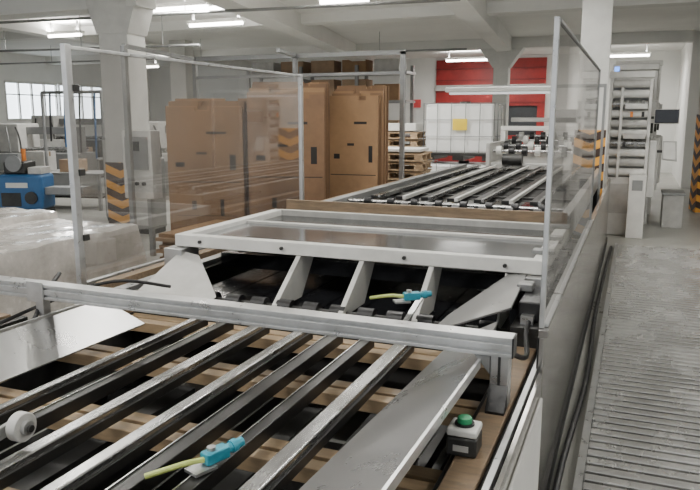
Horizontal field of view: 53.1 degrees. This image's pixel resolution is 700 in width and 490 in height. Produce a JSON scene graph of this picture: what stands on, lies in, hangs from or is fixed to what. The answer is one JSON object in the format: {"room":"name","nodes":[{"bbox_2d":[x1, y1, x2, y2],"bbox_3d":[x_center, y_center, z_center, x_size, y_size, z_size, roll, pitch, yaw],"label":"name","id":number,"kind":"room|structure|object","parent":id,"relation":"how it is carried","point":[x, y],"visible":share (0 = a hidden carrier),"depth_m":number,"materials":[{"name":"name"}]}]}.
{"room":"factory floor","nodes":[
{"label":"factory floor","id":0,"kind":"room"},
{"bbox_2d":[0,52,151,139],"bbox_3d":[-14.712,-3.251,16.949,0.200,4.000,31.000,4,11,22],"label":"wall","id":1,"kind":"structure","parent":0,"point":[83,74],"depth_m":25.17,"materials":[{"name":"paint"}]},
{"bbox_2d":[4,80,58,120],"bbox_3d":[-11.345,-5.119,24.944,0.150,1.360,2.370,4,11,22],"label":"window","id":2,"kind":"structure","parent":1,"relation":"in","point":[22,98],"depth_m":24.77,"materials":[{"name":"white glass"}]},
{"bbox_2d":[0,0,155,19],"bbox_3d":[-9.105,-4.396,13.344,12.700,0.450,0.500,4,11,22],"label":"trim","id":3,"kind":"structure","parent":1,"relation":"attached to","point":[9,9],"depth_m":11.56,"materials":[{"name":"paint"}]},
{"bbox_2d":[57,83,101,117],"bbox_3d":[-10.428,-5.528,27.179,0.150,1.360,2.370,4,11,22],"label":"window","id":4,"kind":"structure","parent":1,"relation":"in","point":[86,100],"depth_m":27.39,"materials":[{"name":"white glass"}]},
{"bbox_2d":[0,0,699,66],"bbox_3d":[-2.840,-4.528,12.395,29.000,0.150,32.000,4,11,22],"label":"ceiling","id":5,"kind":"structure","parent":0,"point":[670,18],"depth_m":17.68,"materials":[{"name":"paint"}]},
{"bbox_2d":[47,20,84,37],"bbox_3d":[-6.543,-4.942,16.030,1.000,0.343,0.180,4,11,22],"label":"ceiling light","id":6,"kind":"object","parent":5,"relation":"hanging from","point":[71,33],"visible":0.96,"depth_m":15.97,"materials":[{"name":"white paint"}]},
{"bbox_2d":[0,12,199,51],"bbox_3d":[-5.785,-4.563,15.021,5.632,0.725,0.050,3,11,16],"label":"conduit","id":7,"kind":"object","parent":5,"relation":"hanging from","point":[162,45],"visible":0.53,"depth_m":14.98,"materials":[{"name":"metal"}]},
{"bbox_2d":[0,19,255,67],"bbox_3d":[-6.160,-5.672,19.850,0.360,0.300,17.638,3,11,15],"label":"trim","id":8,"kind":"structure","parent":5,"relation":"attached to","point":[40,29],"depth_m":16.64,"materials":[{"name":"paint"}]},
{"bbox_2d":[146,55,160,67],"bbox_3d":[-6.340,-5.846,21.811,0.900,0.643,0.180,4,11,22],"label":"ceiling light","id":9,"kind":"object","parent":5,"relation":"hanging from","point":[153,65],"visible":0.49,"depth_m":21.70,"materials":[{"name":"white paint"}]},
{"bbox_2d":[153,0,211,12],"bbox_3d":[-2.990,-4.218,12.074,1.300,0.343,0.180,4,11,22],"label":"ceiling light","id":10,"kind":"object","parent":5,"relation":"hanging from","point":[191,5],"visible":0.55,"depth_m":11.99,"materials":[{"name":"white paint"}]},
{"bbox_2d":[186,10,245,26],"bbox_3d":[-2.705,-4.586,14.083,1.300,0.343,0.180,4,11,22],"label":"ceiling light","id":11,"kind":"object","parent":5,"relation":"attached to","point":[239,20],"visible":0.8,"depth_m":14.04,"materials":[{"name":"white paint"}]},
{"bbox_2d":[0,0,459,23],"bbox_3d":[-2.823,-4.157,11.963,9.426,0.425,0.050,3,11,17],"label":"conduit","id":12,"kind":"object","parent":5,"relation":"hanging from","point":[370,3],"visible":0.86,"depth_m":11.55,"materials":[{"name":"metal"}]},
{"bbox_2d":[0,31,466,64],"bbox_3d":[-4.193,-5.516,19.675,15.012,0.525,0.050,4,11,19],"label":"conduit","id":13,"kind":"object","parent":5,"relation":"hanging from","point":[447,49],"visible":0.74,"depth_m":19.63,"materials":[{"name":"metal"}]},
{"bbox_2d":[202,0,376,65],"bbox_3d":[-0.962,-5.004,16.361,0.460,0.400,17.514,2,11,11],"label":"ceiling beam","id":14,"kind":"structure","parent":5,"relation":"attached to","point":[288,22],"depth_m":14.38,"materials":[{"name":"paint"}]},
{"bbox_2d":[318,0,368,4],"bbox_3d":[-0.095,-4.067,11.244,0.900,0.343,0.180,4,11,22],"label":"ceiling light","id":15,"kind":"object","parent":5,"relation":"hanging from","point":[321,2],"visible":1,"depth_m":11.28,"materials":[{"name":"white paint"}]},
{"bbox_2d":[445,51,487,61],"bbox_3d":[3.877,-6.222,23.033,1.500,0.343,0.180,4,11,22],"label":"ceiling light","id":16,"kind":"object","parent":5,"relation":"hanging from","point":[459,59],"visible":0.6,"depth_m":23.04,"materials":[{"name":"white paint"}]},
{"bbox_2d":[443,0,511,51],"bbox_3d":[2.526,-4.528,13.757,0.400,0.400,13.549,3,11,17],"label":"beam","id":17,"kind":"structure","parent":5,"relation":"attached to","point":[473,13],"depth_m":13.84,"materials":[{"name":"paint"}]},
{"bbox_2d":[610,44,650,56],"bbox_3d":[8.048,-5.798,20.852,1.700,0.393,0.180,4,11,22],"label":"ceiling light","id":18,"kind":"object","parent":5,"relation":"attached to","point":[626,54],"visible":0.53,"depth_m":20.70,"materials":[{"name":"white paint"}]},
{"bbox_2d":[0,171,699,489],"bbox_3d":[-2.840,-0.470,13.137,29.000,0.100,32.000,4,11,22],"label":"floor","id":19,"kind":"structure","parent":0,"point":[687,236],"depth_m":10.25,"materials":[{"name":"concrete"}]},
{"bbox_2d":[0,153,21,207],"bbox_3d":[-6.800,-1.146,13.081,1.600,1.250,1.040,2,11,13],"label":"machine","id":20,"kind":"object","parent":19,"relation":"on","point":[3,156],"visible":0.04,"depth_m":12.80,"materials":[{"name":"metal"}]},
{"bbox_2d":[0,313,27,328],"bbox_3d":[-2.571,0.877,3.490,0.980,0.720,1.750,4,11,22],"label":"conveyor","id":21,"kind":"object","parent":19,"relation":"on","point":[3,316],"visible":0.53,"depth_m":3.99,"materials":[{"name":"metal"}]},
{"bbox_2d":[0,149,90,210],"bbox_3d":[-4.947,-0.881,11.383,1.350,1.340,0.530,0,10,2],"label":"machine","id":22,"kind":"object","parent":19,"relation":"on","point":[24,184],"visible":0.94,"depth_m":11.17,"materials":[{"name":"metal"}]},
{"bbox_2d":[21,149,25,160],"bbox_3d":[-5.318,-1.470,11.405,0.070,0.190,0.070,0,10,2],"label":"lamp","id":23,"kind":"object","parent":22,"relation":"on","point":[23,152],"depth_m":11.38,"materials":[{"name":"orange plastic"}]},
{"bbox_2d":[45,186,90,194],"bbox_3d":[-4.587,-0.892,11.384,0.630,0.120,0.300,0,10,2],"label":"outlet","id":24,"kind":"object","parent":22,"relation":"attached to","point":[49,190],"depth_m":11.24,"materials":[{"name":"metal"}]},
{"bbox_2d":[0,123,97,192],"bbox_3d":[-7.382,-2.069,16.878,2.200,1.700,1.040,2,11,13],"label":"machine","id":25,"kind":"object","parent":19,"relation":"on","point":[14,137],"visible":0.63,"depth_m":16.59,"materials":[{"name":"metal"}]},
{"bbox_2d":[31,115,102,177],"bbox_3d":[-8.759,-3.140,22.180,2.400,1.900,1.040,2,11,13],"label":"machine","id":26,"kind":"object","parent":19,"relation":"on","point":[57,120],"visible":0.2,"depth_m":21.83,"materials":[{"name":"metal"}]},
{"bbox_2d":[0,207,146,319],"bbox_3d":[-3.366,0.265,6.307,2.390,0.911,2.300,4,11,22],"label":"stack","id":27,"kind":"object","parent":19,"relation":"on","point":[37,244],"visible":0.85,"depth_m":6.02,"materials":[{"name":"plastic"}]},
{"bbox_2d":[40,90,107,217],"bbox_3d":[-5.155,-1.691,13.058,1.460,2.330,0.128,4,11,22],"label":"frame","id":28,"kind":"object","parent":19,"relation":"on","point":[93,92],"visible":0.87,"depth_m":12.91,"materials":[{"name":"metal"}]},
{"bbox_2d":[51,170,104,210],"bbox_3d":[-6.011,-1.157,14.531,2.400,0.750,0.800,2,11,13],"label":"work table","id":29,"kind":"object","parent":19,"relation":"on","point":[98,173],"visible":0.26,"depth_m":14.01,"materials":[{"name":"metal"}]},
{"bbox_2d":[26,151,56,170],"bbox_3d":[-6.475,-1.757,14.611,0.502,0.402,0.400,2,11,13],"label":"carton","id":30,"kind":"object","parent":29,"relation":"on","point":[38,157],"visible":0.59,"depth_m":14.42,"materials":[{"name":"white cardboard"}]},
{"bbox_2d":[59,158,87,171],"bbox_3d":[-5.695,-1.646,14.421,0.402,0.252,0.400,1,10,8],"label":"carton","id":31,"kind":"object","parent":29,"relation":"on","point":[63,163],"visible":0.55,"depth_m":14.26,"materials":[{"name":"cardboard"}]},
{"bbox_2d":[55,193,104,198],"bbox_3d":[-6.011,-1.049,14.551,2.300,0.030,0.700,2,11,13],"label":"shelf","id":32,"kind":"object","parent":29,"relation":"attached to","point":[90,195],"depth_m":14.14,"materials":[{"name":"metal"}]},
{"bbox_2d":[96,157,103,177],"bbox_3d":[-7.835,-2.026,19.285,2.600,0.750,0.800,2,11,13],"label":"work table","id":33,"kind":"object","parent":19,"relation":"on","point":[99,159],"visible":0.11,"depth_m":18.64,"materials":[{"name":"metal"}]},
{"bbox_2d":[40,139,64,146],"bbox_3d":[-8.206,-2.669,19.320,0.702,0.502,0.500,0,10,2],"label":"carton","id":34,"kind":"object","parent":33,"relation":"on","point":[55,142],"visible":0.22,"depth_m":19.05,"materials":[{"name":"grey paint"}]},
{"bbox_2d":[101,137,108,220],"bbox_3d":[-4.118,-1.191,12.633,0.500,1.500,0.435,3,11,16],"label":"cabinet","id":35,"kind":"object","parent":19,"relation":"on","point":[102,138],"visible":0.15,"depth_m":12.48,"materials":[{"name":"metal"}]},
{"bbox_2d":[86,0,152,223],"bbox_3d":[-3.679,-2.257,11.510,0.880,4.000,0.560,3,11,16],"label":"column","id":36,"kind":"structure","parent":19,"relation":"on","point":[116,24],"depth_m":11.26,"materials":[{"name":"white paint"}]},
{"bbox_2d":[122,130,162,255],"bbox_3d":[-2.706,-0.660,9.227,0.460,1.680,0.290,4,11,22],"label":"control box","id":37,"kind":"object","parent":19,"relation":"on","point":[146,143],"visible":0.74,"depth_m":9.05,"materials":[{"name":"metal"}]},
{"bbox_2d":[136,158,166,233],"bbox_3d":[-3.268,-0.798,11.315,0.400,1.200,0.435,3,11,16],"label":"cabinet","id":38,"kind":"object","parent":19,"relation":"on","point":[141,204],"visible":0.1,"depth_m":11.26,"materials":[{"name":"metal"}]},
{"bbox_2d":[149,121,168,199],"bbox_3d":[-3.819,-1.951,16.096,2.400,1.750,1.040,2,11,13],"label":"machine","id":39,"kind":"object","parent":19,"relation":"on","point":[154,125],"visible":0.2,"depth_m":15.78,"materials":[{"name":"grey paint"}]},
{"bbox_2d":[169,40,192,100],"bbox_3d":[-4.860,-3.894,20.464,0.524,4.000,0.524,3,11,15],"label":"column","id":40,"kind":"structure","parent":19,"relation":"on","point":[181,77],"depth_m":20.07,"materials":[{"name":"white paint"}]},
{"bbox_2d":[155,219,228,258],"bbox_3d":[-1.260,0.169,7.454,1.200,0.686,1.200,4,11,22],"label":"pallet","id":41,"kind":"object","parent":19,"relation":"on","point":[167,238],"visible":0.08,"depth_m":7.14,"materials":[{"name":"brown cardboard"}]},
{"bbox_2d":[165,98,249,229],"bbox_3d":[-1.811,-0.861,9.190,1.050,2.089,0.451,1,10,5],"label":"cardboard box","id":42,"kind":"object","parent":19,"relation":"on","point":[207,138],"visible":0.7,"depth_m":8.94,"materials":[{"name":"brown cardboard"}]},
{"bbox_2d":[120,44,405,223],"bbox_3d":[-1.216,-1.216,9.320,3.380,2.740,2.160,4,11,22],"label":"metal frame","id":43,"kind":"object","parent":19,"relation":"on","point":[285,54],"visible":0.7,"depth_m":9.56,"materials":[{"name":"metal"}]},
{"bbox_2d":[0,304,542,489],"bbox_3d":[-0.834,0.915,2.594,2.766,0.968,2.804,4,11,22],"label":"conveyor","id":44,"kind":"object","parent":19,"relation":"on","point":[61,367],"visible":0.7,"depth_m":2.73,"materials":[{"name":"metal"}]},
{"bbox_2d":[0,411,36,442],"bbox_3d":[-1.138,0.629,2.099,0.110,0.118,0.468,4,11,22],"label":"wheel","id":45,"kind":"object","parent":44,"relation":"attached to","point":[20,427],"visible":1,"depth_m":2.24,"materials":[{"name":"grey paint"}]},
{"bbox_2d":[32,272,61,318],"bbox_3d":[-1.638,0.331,3.635,0.335,0.283,0.517,4,11,22],"label":"cable","id":46,"kind":"object","parent":44,"relation":"attached to","point":[56,277],"visible":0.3,"depth_m":3.74,"materials":[{"name":"black rubber"}]},
{"bbox_2d":[0,279,170,324],"bbox_3d":[-1.508,0.321,3.889,1.046,0.209,0.039,-7,12,-32],"label":"cable","id":47,"kind":"object","parent":44,"relation":"attached to","point":[115,280],"visible":0.69,"depth_m":3.97,"materials":[{"name":"black rubber"}]},
{"bbox_2d":[144,436,244,478],"bbox_3d":[-0.459,0.655,2.132,0.325,0.062,0.085,-8,13,-36],"label":"sensor","id":48,"kind":"object","parent":44,"relation":"on","point":[208,459],"visible":1,"depth_m":2.13,"materials":[{"name":"teal plastic"}]},
{"bbox_2d":[0,275,516,415],"bbox_3d":[-0.779,0.409,3.157,2.986,0.360,0.140,4,11,22],"label":"guard","id":49,"kind":"object","parent":44,"relation":"attached to","point":[496,350],"visible":0.91,"depth_m":2.90,"materials":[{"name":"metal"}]},
{"bbox_2d":[370,289,431,303],"bbox_3d":[0.265,0.265,3.632,0.325,0.062,0.085,0,10,-2],"label":"sensor","id":50,"kind":"object","parent":44,"relation":"attached to","point":[409,295],"visible":1,"depth_m":3.62,"materials":[{"name":"teal plastic"}]},
{"bbox_2d":[403,298,422,320],"bbox_3d":[0.311,0.360,3.621,0.030,0.122,0.483,4,11,22],"label":"strip","id":51,"kind":"object","parent":44,"relation":"attached to","point":[409,315],"visible":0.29,"depth_m":3.65,"materials":[{"name":"metal"}]},
{"bbox_2d":[446,414,481,458],"bbox_3d":[0.374,0.619,2.292,0.100,0.118,0.104,4,11,22],"label":"box","id":52,"kind":"object","parent":44,"relation":"on","point":[464,434],"visible":1,"depth_m":2.26,"materials":[{"name":"plastic"}]},
{"bbox_2d":[536,179,610,489],"bbox_3d":[2.305,0.171,6.672,0.043,0.965,7.960,4,11,22],"label":"panel","id":53,"kind":"object","parent":44,"relation":"attached to","point":[560,344],"visible":0.86,"depth_m":4.18,"materials":[{"name":"silver metal"}]},
{"bbox_2d":[539,16,600,327],"bbox_3d":[1.449,-0.552,4.394,0.040,1.274,3.365,4,11,22],"label":"screen","id":54,"kind":"object","parent":53,"relation":"on","point":[546,314],"visible":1,"depth_m":2.94,"materials":[{"name":"plastic"}]},
{"bbox_2d":[247,82,329,214],"bbox_3d":[-0.772,-0.932,9.025,1.020,2.288,0.501,1,10,4],"label":"cardboard box","id":55,"kind":"object","parent":19,"relation":"on","point":[272,107],"visible":0.6,"depth_m":8.73,"materials":[{"name":"brown cardboard"}]},
{"bbox_2d":[246,65,415,165],"bbox_3d":[-0.728,-4.240,23.749,5.800,3.500,1.000,4,11,22],"label":"storage rack","id":56,"kind":"object","parent":19,"relation":"on","point":[411,73],"visible":0.18,"depth_m":22.98,"materials":[{"name":"metal"}]},
{"bbox_2d":[252,62,280,74],"bbox_3d":[-2.870,-6.092,24.261,0.840,0.400,0.650,4,11,22],"label":"carton","id":57,"kind":"object","parent":56,"relation":"on","point":[270,66],"visible":0.54,"depth_m":23.97,"materials":[{"name":"brown cardboard"}]},
{"bbox_2d":[281,61,310,72],"bbox_3d":[-1.831,-6.017,23.849,0.840,0.400,0.650,4,11,22],"label":"carton","id":58,"kind":"object","parent":56,"relation":"on","point":[286,67],"visible":0.52,"depth_m":23.61,"materials":[{"name":"cardboard"}]},
{"bbox_2d":[281,79,310,82],"bbox_3d":[-1.831,-5.292,23.982,0.840,0.725,0.650,4,11,22],"label":"carton","id":59,"kind":"object","parent":56,"relation":"on","point":[282,80],"visible":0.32,"depth_m":23.70,"materials":[{"name":"brown cardboard"}]},
{"bbox_2d":[311,60,341,72],"bbox_3d":[-0.792,-5.942,23.437,0.840,0.400,0.650,4,11,22],"label":"carton","id":60,"kind":"object","parent":56,"relation":"on","point":[330,66],"visible":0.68,"depth_m":23.16,"materials":[{"name":"cardboard"}]},
{"bbox_2d":[311,79,341,95],"bbox_3d":[-0.792,-5.199,23.573,0.840,0.690,0.650,4,11,22],"label":"carton","id":61,"kind":"object","parent":56,"relation":"on","point":[333,83],"visible":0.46,"depth_m":23.18,"materials":[{"name":"cardboard"}]},
{"bbox_2d":[256,71,415,78],"bbox_3d":[-0.728,-5.706,23.481,5.800,0.080,1.000,4,11,22],"label":"shelf","id":62,"kind":"object","parent":56,"relation":"attached to","point":[411,73],"depth_m":23.13,"materials":[{"name":"metal"}]},
{"bbox_2d":[342,59,372,71],"bbox_3d":[0.246,-5.866,23.025,0.840,0.400,0.650,4,11,22],"label":"carton","id":63,"kind":"object","parent":56,"relation":"on","point":[347,65],"visible":0.68,"depth_m":22.77,"materials":[{"name":"brown cardboard"}]},
{"bbox_2d":[342,79,372,85],"bbox_3d":[0.246,-5.118,23.162,0.840,0.680,0.650,4,11,22],"label":"carton","id":64,"kind":"object","parent":56,"relation":"on","point":[347,82],"visible":0.4,"depth_m":22.86,"materials":[{"name":"cardboard"}]},
{"bbox_2d":[374,58,399,70],"bbox_3d":[1.285,-5.791,22.613,0.840,0.400,0.650,4,11,22],"label":"carton","id":65,"kind":"object","parent":56,"relation":"on","point":[392,64],"visible":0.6,"depth_m":22.30,"materials":[{"name":"grey cardboard"}]},
{"bbox_2d":[374,84,399,99],"bbox_3d":[1.285,-4.963,22.764,0.840,0.517,0.650,4,11,22],"label":"carton","id":66,"kind":"object","parent":56,"relation":"on","point":[394,89],"visible":0.38,"depth_m":22.38,"materials":[{"name":"brown cardboard"}]},
{"bbox_2d":[389,120,398,122],"bbox_3d":[1.285,-3.858,22.966,0.840,0.470,0.650,4,11,22],"label":"carton","id":67,"kind":"object","parent":56,"relation":"on","point":[390,121],"visible":0.12,"depth_m":22.54,"materials":[{"name":"cardboard"}]},
{"bbox_2d":[389,100,414,102],"bbox_3d":[-0.728,-4.820,23.643,5.800,0.080,1.000,4,11,22],"label":"shelf","id":68,"kind":"object","parent":56,"relation":"attached to","point":[390,101],"depth_m":22.28,"materials":[{"name":"metal"}]},
{"bbox_2d":[95,248,570,403],"bbox_3d":[0.009,0.500,4.747,2.750,1.010,1.900,4,11,22],"label":"lift section","id":69,"kind":"object","parent":19,"relation":"on","point":[475,299],"visible":0.43,"depth_m":4.41,"materials":[{"name":"metal"}]},
{"bbox_2d":[60,43,303,284],"bbox_3d":[-1.072,-0.660,5.641,0.050,1.570,3.170,4,11,22],"label":"frame","id":70,"kind":"object","parent":69,"relation":"attached to","point":[69,88],"visible":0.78,"depth_m":4.26,"materials":[{"name":"plastic"}]},
{"bbox_2d":[164,199,570,321],"bbox_3d":[0.154,0.043,4.757,2.470,0.425,1.780,4,11,22],"label":"frame","id":71,"kind":"object","parent":69,"relation":"on","point":[435,237],"visible":0.82,"depth_m":4.62,"materials":[{"name":"white paint"}]},
{"bbox_2d":[514,293,540,360],"bbox_3d":[0.800,0.387,3.172,0.064,0.183,0.949,4,11,22],"label":"cable","id":72,"kind":"object","parent":69,"relation":"attached to","point":[525,356],"visible":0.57,"depth_m":3.16,"materials":[{"name":"black rubber"}]},
{"bbox_2d":[329,85,388,197],"bbox_3d":[0.139,-0.977,9.355,0.720,2.257,0.501,4,11,19],"label":"stack","id":73,"kind":"object","parent":19,"relation":"on","point":[359,115],"visible":0.61,"depth_m":9.07,"materials":[{"name":"brown cardboard"}]},
{"bbox_2d":[388,123,425,173],"bbox_3d":[0.792,-1.478,13.546,1.200,1.735,0.900,3,11,16],"label":"pile","id":74,"kind":"object","parent":19,"relation":"on","point":[414,129],"visible":0.14,"depth_m":13.02,"materials":[{"name":"brown wood"}]},
{"bbox_2d":[388,147,432,182],"bbox_3d":[0.684,-0.930,11.607,1.200,1.355,0.900,3,11,16],"label":"pile","id":75,"kind":"object","parent":19,"relation":"on","point":[420,160],"visible":0.26,"depth_m":11.19,"materials":[{"name":"brown wood"}]},
{"bbox_2d":[279,164,601,259],"bbox_3d":[1.498,-0.206,8.260,2.470,1.134,5.540,4,11,22],"label":"conveyor","id":76,"kind":"object","parent":19,"relation":"on","point":[522,188],"visible":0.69,"depth_m":7.24,"materials":[{"name":"metal"}]},
{"bbox_2d":[428,160,485,171],"bbox_3d":[2.127,-1.063,13.181,1.294,1.050,1.049,4,11,22],"label":"tank","id":77,"kind":"object","parent":19,"relation":"on","point":[437,165],"visible":0.19,"depth_m":12.85,"materials":[{"name":"white plastic"}]},
{"bbox_2d":[423,101,505,160],"bbox_3d":[2.124,-2.124,12.981,1.294,1.050,1.062,4,11,22],"label":"tank","id":78,"kind":"object","parent":77,"relation":"on","point":[462,131],"visible":0.77,"depth_m":12.55,"materials":[{"name":"white plastic"}]},
{"bbox_2d":[445,85,550,94],"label":"work light","id":79,"kind":"object","parent":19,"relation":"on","point":[499,89],"depth_m":8.72,"materials":[{"name":"white paint"}]},
{"bbox_2d":[480,47,524,139],"bbox_3d":[4.256,-3.652,19.839,1.200,3.750,0.440,4,11,22],"label":"column","id":80,"kind":"structure","parent":19,"relation":"on","point":[501,62],"depth_m":19.45,"materials":[{"name":"white paint"}]},
{"bbox_2d":[486,118,575,169],"bbox_3d":[3.312,-1.287,12.213,1.300,1.840,3.210,4,11,22],"label":"machine","id":81,"kind":"object","parent":19,"relation":"on","point":[504,152],"visible":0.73,"depth_m":11.61,"materials":[{"name":"grey paint"}]},
{"bbox_2d":[552,246,611,489],"bbox_3d":[1.942,0.816,5.655,0.086,0.036,9.501,4,11,22],"label":"cable","id":82,"kind":"object","parent":19,"relation":"on","point":[564,454],"visible":1,"depth_m":4.60,"materials":[{"name":"black rubber"}]},
{"bbox_2d":[557,84,606,201],"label":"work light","id":83,"kind":"object","parent":19,"relation":"on","point":[560,85],"depth_m":8.45,"materials":[{"name":"white paint"}]},
{"bbox_2d":[572,0,613,239],"bbox_3d":[3.634,-2.075,10.517,0.444,4.000,0.444,4,11,19],"label":"column","id":84,"kind":"structure","parent":19,"relation":"on","point":[597,15],"depth_m":10.27,"materials":[{"name":"white paint"}]},
{"bbox_2d":[573,243,699,489],"bbox_3d":[2.622,0.860,5.419,1.330,0.060,9.762,4,11,22],"label":"walkway","id":85,"kind":"object","parent":19,"relation":"on","point":[641,428],"visible":1,"depth_m":4.87,"materials":[{"name":"metal"}]},
{"bbox_2d":[613,63,659,223],"bbox_3d":[5.101,-1.812,12.578,0.840,2.740,1.230,4,11,22],"label":"press","id":86,"kind":"object","parent":19,"relation":"on","point":[650,66],"visible":0.19,"depth_m":11.98,"materials":[{"name":"white paint"}]},
{"bbox_2d":[616,60,662,213],"bbox_3d":[5.662,-2.116,13.827,0.920,2.890,1.230,4,11,22],"label":"press","id":87,"kind":"object","parent":19,"relation":"on","point":[646,61],"visible":0.09,"depth_m":13.23,"materials":[{"name":"white paint"}]},
{"bbox_2d":[603,67,676,238],"bbox_3d":[4.655,-1.501,11.212,1.060,2.620,1.360,4,11,22],"label":"press","id":88,"kind":"object","parent":19,"relation":"on","point":[630,158],"visible":0.95,"depth_m":10.86,"materials":[{"name":"white paint"}]},
{"bbox_2d":[623,133,645,138],"bbox_3d":[4.374,-1.674,10.770,0.320,0.080,0.080,4,11,22],"label":"tray","id":89,"kind":"object","parent":88,"relation":"on","point":[625,135],"depth_m":10.75,"materials":[{"name":"grey paint"}]},
{"bbox_2d":[625,104,647,108],"bbox_3d":[4.374,-2.117,10.688,0.320,0.080,0.080,4,11,22],"label":"tray","id":90,"kind":"object","parent":88,"relation":"on","point":[627,106],"depth_m":10.65,"materials":[{"name":"white paint"}]},
{"bbox_2d":[651,109,679,123],"bbox_3d":[4.737,-1.945,10.585,0.427,0.220,0.178,10,14,43],"label":"monitor","id":91,"kind":"object","parent":88,"relation":"attached to","point":[661,116],"visible":1,"depth_m":10.53,"materials":[{"name":"grey paint"}]},
{"bbox_2d":[663,142,674,159],"bbox_3d":[4.972,-1.463,10.890,0.170,0.261,0.093,4,11,22],"label":"paper sheet","id":92,"kind":"object","parent":88,"relation":"attached to","point":[669,147],"visible":1,"depth_m":10.89,"materials":[{"name":"white paper"}]},
{"bbox_2d":[660,189,685,227],"bbox_3d":[5.551,-0.632,12.078,0.360,0.600,0.640,4,11,22],"label":"box","id":93,"kind":"object","parent":19,"relation":"on","point":[672,201],"visible":1,"depth_m":11.81,"materials":[{"name":"grey paint"}]},
{"bbox_2d":[688,92,699,213],"bbox_3d":[7.097,-2.619,13.492,0.624,4.000,0.624,3,11,15],"label":"column","id":94,"kind":"structure","parent":19,"relation":"on","point":[694,198],"depth_m":13.72,"materials":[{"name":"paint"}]},
{"bbox_2d":[149,50,680,172],"bbox_3d":[1.047,-5.133,27.242,21.200,4.000,0.200,4,11,22],"label":"wall","id":95,"kind":"structure","parent":0,"point":[231,89],"depth_m":26.18,"materials":[{"name":"paint"}]},
{"bbox_2d":[414,99,420,107],"bbox_3d":[2.484,-5.349,26.477,0.400,0.300,0.050,4,11,22],"label":"wall sign","id":96,"kind":"object","parent":95,"relation":"attached to","point":[417,104],"visible":0.64,"depth_m":26.42,"materials":[{"name":"red plastic"}]},
{"bbox_2d":[434,57,546,161],"bbox_3d":[5.056,-4.768,25.523,3.950,3.900,0.260,4,11,22],"label":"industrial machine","id":97,"kind":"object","parent":95,"relation":"in","point":[526,71],"depth_m":25.23,"materials":[{"name":"red paint"}]},
{"bbox_2d":[671,31,699,187],"bbox_3d":[12.037,-3.783,19.858,4.800,4.000,5.500,4,11,22],"label":"wall","id":98,"kind":"structure","parent":0,"point":[689,76],"depth_m":18.47,"materials":[{"name":"paint"}]},
{"bbox_2d":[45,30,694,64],"bbox_3d":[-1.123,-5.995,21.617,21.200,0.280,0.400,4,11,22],"label":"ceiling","id":99,"kind":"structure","parent":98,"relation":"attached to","point":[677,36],"depth_m":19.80,"materials":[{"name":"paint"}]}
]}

